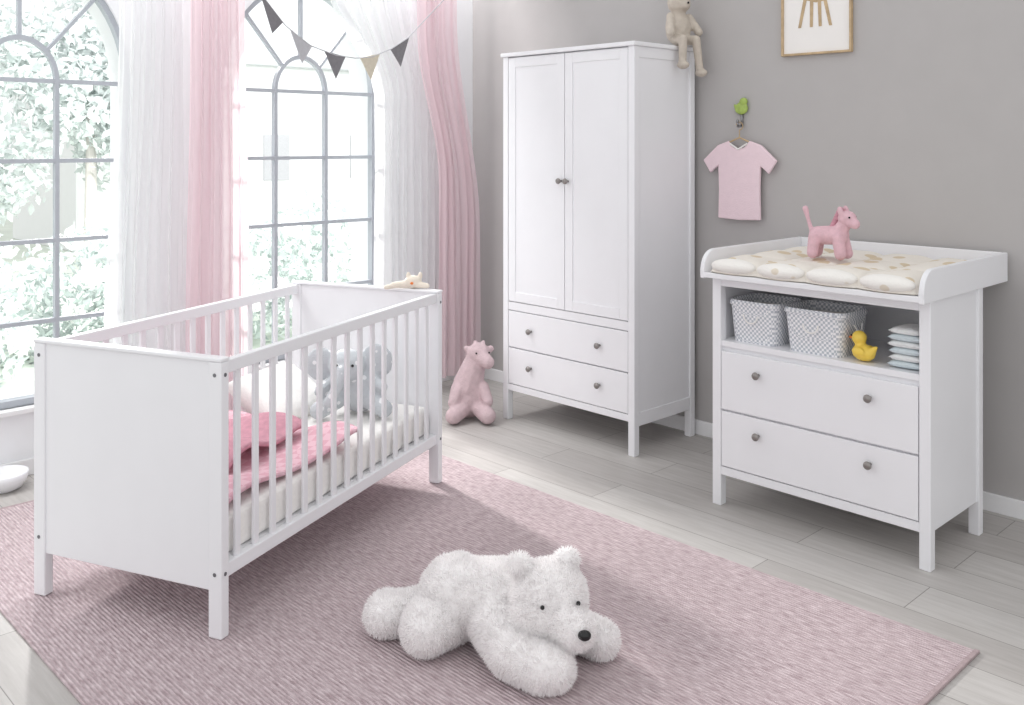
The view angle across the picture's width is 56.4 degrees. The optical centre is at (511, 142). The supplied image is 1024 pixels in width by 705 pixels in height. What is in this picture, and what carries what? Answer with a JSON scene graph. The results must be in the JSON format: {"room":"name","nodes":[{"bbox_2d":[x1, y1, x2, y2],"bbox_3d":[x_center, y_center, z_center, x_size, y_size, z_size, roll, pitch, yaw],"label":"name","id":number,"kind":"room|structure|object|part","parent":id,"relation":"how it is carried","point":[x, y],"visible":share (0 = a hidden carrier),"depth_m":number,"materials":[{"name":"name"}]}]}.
{"room":"children's room","nodes":[
{"label":"children's room","id":0,"kind":"room"},
{"bbox_2d":[0,374,455,474],"bbox_3d":[-2.195,1.366,3.876,5.426,0.068,0.014,0,0,-44],"label":"baseboard","id":1,"kind":"structure","parent":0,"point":[29,463],"depth_m":4.02,"materials":[{"name":"white wood"}]},
{"bbox_2d":[0,378,1023,704],"bbox_3d":[-0.139,1.440,1.756,5.440,0.080,5.920,0,0,-44],"label":"floor","id":2,"kind":"structure","parent":0,"point":[973,596],"depth_m":3.42,"materials":[{"name":"grey wood"}]},
{"bbox_2d":[0,465,28,493],"bbox_3d":[-2.054,1.365,3.855,0.188,0.070,0.188,0,0,-44],"label":"bowl","id":3,"kind":"object","parent":2,"relation":"on","point":[12,477],"visible":1,"depth_m":3.86,"materials":[{"name":"ceramic"}]},
{"bbox_2d":[446,340,495,424],"bbox_3d":[-0.205,1.200,4.820,0.250,0.394,0.240,0,0,0],"label":"plush","id":4,"kind":"object","parent":2,"relation":"on","point":[470,395],"visible":1,"depth_m":4.79,"materials":[{"name":"pink fabric"}]},
{"bbox_2d":[0,450,979,704],"bbox_3d":[-0.424,1.396,3.045,1.870,0.008,2.984,0,0,-44],"label":"rug","id":5,"kind":"object","parent":2,"relation":"on","point":[697,626],"visible":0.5,"depth_m":2.76,"materials":[{"name":"pink carpet"}]},
{"bbox_2d":[33,280,442,639],"bbox_3d":[-0.881,0.998,3.438,0.722,0.788,1.369,0,0,23],"label":"crib","id":6,"kind":"object","parent":5,"relation":"on","point":[143,465],"visible":0.98,"depth_m":2.91,"materials":[{"name":"white paint"}]},
{"bbox_2d":[229,362,315,418],"bbox_3d":[-0.914,0.997,3.775,0.280,0.116,0.400,37,13,18],"label":"pillow","id":7,"kind":"object","parent":6,"relation":"on","point":[246,381],"depth_m":3.69,"materials":[{"name":"white fabric"}]},
{"bbox_2d":[229,410,356,502],"bbox_3d":[-0.977,1.042,3.183,0.643,0.089,0.780,0,0,23],"label":"blanket","id":8,"kind":"object","parent":6,"relation":"on","point":[274,480],"depth_m":3.17,"materials":[{"name":"pink fabric"}]},
{"bbox_3d":[-0.882,1.134,3.439,0.636,0.114,1.285,0,0,23],"label":"mattress","id":9,"kind":"part","parent":6,"relation":"part of","materials":[{"name":"white fabric"}]},
{"bbox_2d":[308,343,392,418],"bbox_3d":[-0.636,0.934,3.761,0.324,0.279,0.248,0,0,-20],"label":"elephant","id":10,"kind":"object","parent":6,"relation":"on","point":[326,352],"visible":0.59,"depth_m":3.73},
{"bbox_3d":[-0.625,0.933,4.053,0.722,0.658,0.038,0,0,23],"label":"panel","id":11,"kind":"part","parent":6,"relation":"part of","materials":[{"name":"white paint"}]},
{"bbox_2d":[384,272,429,289],"bbox_3d":[-0.436,0.571,3.968,0.189,0.070,0.065,0,0,0],"label":"bear","id":12,"kind":"object","parent":6,"relation":"on","point":[411,281],"visible":1,"depth_m":3.95},
{"bbox_2d":[361,544,621,697],"bbox_3d":[-0.071,1.236,2.628,0.714,0.312,0.359,0,0,28],"label":"plush","id":13,"kind":"object","parent":5,"relation":"on","point":[528,618],"visible":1,"depth_m":2.54,"materials":[{"name":"white fur"}]},
{"bbox_2d":[501,41,694,456],"bbox_3d":[0.404,0.472,4.707,0.490,1.855,0.866,0,0,-44],"label":"wardrobe","id":14,"kind":"object","parent":2,"relation":"on","point":[599,139],"visible":0.98,"depth_m":4.48,"materials":[{"name":"white paint"}]},
{"bbox_3d":[0.122,0.184,4.704,0.018,1.227,0.384,0,0,-44],"label":"door","id":15,"kind":"part","parent":14,"relation":"part of","materials":[{"name":"white paint"}]},
{"bbox_3d":[0.257,0.938,4.565,0.018,0.181,0.772,0,0,-44],"label":"drawer","id":16,"kind":"part","parent":14,"relation":"part of","materials":[{"name":"white paint"}]},
{"bbox_3d":[0.257,1.124,4.565,0.018,0.180,0.772,0,0,-44],"label":"drawer","id":17,"kind":"part","parent":14,"relation":"part of","materials":[{"name":"white paint"}]},
{"bbox_3d":[0.392,0.184,4.425,0.018,1.227,0.384,0,0,-44],"label":"door","id":18,"kind":"part","parent":14,"relation":"part of","materials":[{"name":"white paint"}]},
{"bbox_2d":[665,0,706,76],"bbox_3d":[0.808,-0.579,4.497,0.204,0.539,0.188,0,0,-29],"label":"plush bunny","id":19,"kind":"object","parent":14,"relation":"on","point":[679,26],"visible":0.99,"depth_m":4.47,"materials":[{"name":"beige fabric"}]},
{"bbox_2d":[700,237,1007,571],"bbox_3d":[1.290,0.905,3.623,0.748,0.990,0.856,0,0,-44],"label":"table","id":20,"kind":"object","parent":2,"relation":"on","point":[876,439],"visible":0.93,"depth_m":3.35,"materials":[{"name":"white paint"}]},
{"bbox_2d":[730,293,801,345],"bbox_3d":[0.981,0.682,3.692,0.222,0.160,0.237,0,0,-44],"label":"storage basket","id":21,"kind":"object","parent":20,"relation":"on","point":[758,318],"visible":0.89,"depth_m":3.62,"materials":[{"name":"grey fabric"}]},
{"bbox_3d":[1.077,0.913,3.417,0.018,0.222,0.758,0,0,-44],"label":"drawer","id":22,"kind":"part","parent":20,"relation":"part of","materials":[{"name":"white paint"}]},
{"bbox_3d":[1.077,1.137,3.417,0.018,0.211,0.758,0,0,-44],"label":"drawer","id":23,"kind":"part","parent":20,"relation":"part of","materials":[{"name":"white paint"}]},
{"bbox_2d":[784,300,867,357],"bbox_3d":[1.154,0.682,3.513,0.232,0.160,0.265,0,0,-44],"label":"storage basket","id":24,"kind":"object","parent":20,"relation":"on","point":[823,328],"visible":0.99,"depth_m":3.44,"materials":[{"name":"grey fabric"}]},
{"bbox_2d":[711,246,965,295],"bbox_3d":[1.265,0.463,3.599,0.720,0.062,0.790,0,0,-44],"label":"changing pad","id":25,"kind":"object","parent":20,"relation":"on","point":[901,274],"visible":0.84,"depth_m":3.44,"materials":[{"name":"beige fabric"}]},
{"bbox_2d":[802,205,859,259],"bbox_3d":[1.207,0.336,3.606,0.224,0.201,0.102,0,0,38],"label":"pony","id":26,"kind":"object","parent":25,"relation":"on","point":[837,235],"visible":1,"depth_m":3.58,"materials":[{"name":"pink fabric"}]},
{"bbox_2d":[849,330,877,360],"bbox_3d":[1.226,0.710,3.338,0.092,0.104,0.088,0,0,17],"label":"rubber duck","id":27,"kind":"object","parent":20,"relation":"on","point":[861,350],"visible":1,"depth_m":3.32},
{"bbox_2d":[887,323,918,369],"bbox_3d":[1.363,0.692,3.253,0.144,0.138,0.123,0,0,-44],"label":"folded towels","id":28,"kind":"object","parent":20,"relation":"on","point":[905,336],"visible":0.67,"depth_m":3.21,"materials":[{"name":"white fabric"}]},
{"bbox_2d":[889,346,918,355],"bbox_3d":[1.364,0.703,3.251,0.140,0.025,0.110,0,0,-45],"label":"towel","id":29,"kind":"object","parent":28,"relation":"on","point":[898,350],"depth_m":3.21,"materials":[{"name":"fabric"}]},
{"bbox_2d":[889,353,918,362],"bbox_3d":[1.365,0.726,3.251,0.110,0.025,0.140,0,0,45],"label":"towel","id":30,"kind":"object","parent":28,"relation":"on","point":[897,357],"depth_m":3.21,"materials":[{"name":"white fabric"}]},
{"bbox_2d":[888,359,918,369],"bbox_3d":[1.362,0.748,3.254,0.117,0.025,0.140,0,0,44],"label":"towel","id":31,"kind":"object","parent":20,"relation":"on","point":[904,363],"depth_m":3.21,"materials":[{"name":"fabric"}]},
{"bbox_2d":[473,0,1023,500],"bbox_3d":[1.785,0.065,3.788,0.150,2.830,6.170,0,0,-44],"label":"wall","id":32,"kind":"structure","parent":0,"point":[917,130],"depth_m":4.02,"materials":[{"name":"grey paint"}]},
{"bbox_2d":[0,404,33,417],"bbox_3d":[-2.053,1.120,4.006,0.990,0.022,0.055,0,0,-44],"label":"sill","id":33,"kind":"structure","parent":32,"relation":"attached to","point":[20,410],"depth_m":3.97,"materials":[{"name":"white wood"}]},
{"bbox_2d":[0,0,472,464],"bbox_3d":[-2.282,0.065,3.975,5.440,2.830,0.250,0,0,-44],"label":"wall window","id":34,"kind":"structure","parent":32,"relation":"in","point":[17,431],"depth_m":4.88,"materials":[{"name":"white paint"}]},
{"bbox_3d":[-2.086,0.142,4.040,0.930,1.934,0.050,0,0,-44],"label":"muntins","id":35,"kind":"part","parent":34,"relation":"part of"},
{"bbox_2d":[104,0,248,411],"bbox_3d":[-1.569,0.070,4.346,0.819,2.600,0.208,0,0,-44],"label":"curtain","id":36,"kind":"object","parent":34,"relation":"hanging from","point":[178,236],"visible":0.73,"depth_m":4.35,"materials":[{"name":"fabric"}]},
{"bbox_3d":[-1.105,0.142,4.987,0.930,1.934,0.050,0,0,-44],"label":"muntins","id":37,"kind":"part","parent":34,"relation":"part of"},
{"bbox_2d":[330,0,480,377],"bbox_3d":[-0.706,0.070,5.180,1.419,2.600,0.207,0,0,-44],"label":"curtain","id":38,"kind":"object","parent":34,"relation":"hanging from","point":[427,213],"visible":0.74,"depth_m":5.33,"materials":[{"name":"fabric"}]},
{"bbox_2d":[262,0,443,79],"bbox_3d":[-0.899,-0.761,4.832,1.385,0.880,0.106,0,0,-44],"label":"garland","id":39,"kind":"object","parent":38,"relation":"hanging from","point":[303,47],"visible":1,"depth_m":4.77},
{"bbox_2d":[259,360,284,369],"bbox_3d":[-1.072,1.120,4.953,0.990,0.022,0.055,0,0,-44],"label":"sill","id":40,"kind":"structure","parent":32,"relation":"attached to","point":[279,361],"depth_m":4.80,"materials":[{"name":"white"}]},
{"bbox_2d":[704,122,776,219],"bbox_3d":[1.046,0.128,4.398,0.022,0.453,0.386,0,0,-44],"label":"shirt","id":41,"kind":"object","parent":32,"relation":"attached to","point":[739,169],"visible":1,"depth_m":4.39,"materials":[{"name":"pink fabric"}]},
{"bbox_2d":[734,98,747,127],"bbox_3d":[1.054,-0.139,4.413,0.057,0.139,0.061,0,0,-6],"label":"wall hook","id":42,"kind":"object","parent":32,"relation":"attached to","point":[741,108],"visible":1,"depth_m":4.40,"materials":[{"name":"green plastic"}]},
{"bbox_2d":[484,368,1023,519],"bbox_3d":[1.812,1.366,3.641,0.014,0.068,5.920,0,0,-44],"label":"baseboard","id":43,"kind":"structure","parent":32,"relation":"attached to","point":[999,504],"depth_m":4.52,"materials":[{"name":"white wood"}]},
{"bbox_2d":[781,0,852,56],"bbox_3d":[1.320,-0.595,4.145,0.020,0.420,0.330,0,0,-44],"label":"picture frame","id":44,"kind":"object","parent":32,"relation":"attached to","point":[808,27],"visible":1,"depth_m":4.14,"materials":[{"name":"brown wood"}]},
{"label":"outside","id":45,"kind":"structure","parent":0,"visible":0},
{"bbox_2d":[0,182,350,395],"bbox_3d":[-10.027,1.705,24.779,70.000,0.090,40.420,0,0,-44],"label":"lawn","id":46,"kind":"structure","parent":45,"point":[23,381],"depth_m":9.76,"materials":[{"name":"green plant"}]},
{"bbox_2d":[0,0,109,267],"bbox_3d":[-3.746,-0.513,13.079,14.888,4.346,2.506,0,0,-43],"label":"trees","id":47,"kind":"object","parent":46,"relation":"on","point":[70,63],"visible":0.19,"depth_m":11.05,"materials":[{"name":"green plant"}]},
{"bbox_2d":[0,185,350,386],"bbox_3d":[-2.904,1.019,7.713,10.563,1.272,1.865,0,0,-44],"label":"hedge","id":48,"kind":"object","parent":46,"relation":"on","point":[20,339],"visible":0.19,"depth_m":7.54,"materials":[{"name":"green plant"}]},
{"bbox_2d":[13,63,350,250],"bbox_3d":[-5.348,0.155,17.774,6.400,3.000,3.000,0,0,-44],"label":"facade","id":49,"kind":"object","parent":46,"relation":"on","point":[299,115],"visible":0.21,"depth_m":16.77,"materials":[{"name":"white"}]},
{"bbox_2d":[1,0,348,70],"bbox_3d":[-5.348,-2.345,17.774,7.200,2.000,3.600,0,0,-44],"label":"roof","id":50,"kind":"structure","parent":49,"relation":"on","point":[318,32],"depth_m":16.68,"materials":[{"name":"white"}]},
{"bbox_2d":[263,135,350,180],"bbox_3d":[-4.292,0.255,16.680,4.500,0.800,0.040,0,0,-44],"label":"pane","id":51,"kind":"object","parent":49,"relation":"attached to","point":[283,140],"visible":0.29,"depth_m":16.84,"materials":[{"name":"clear glass"}]}
]}

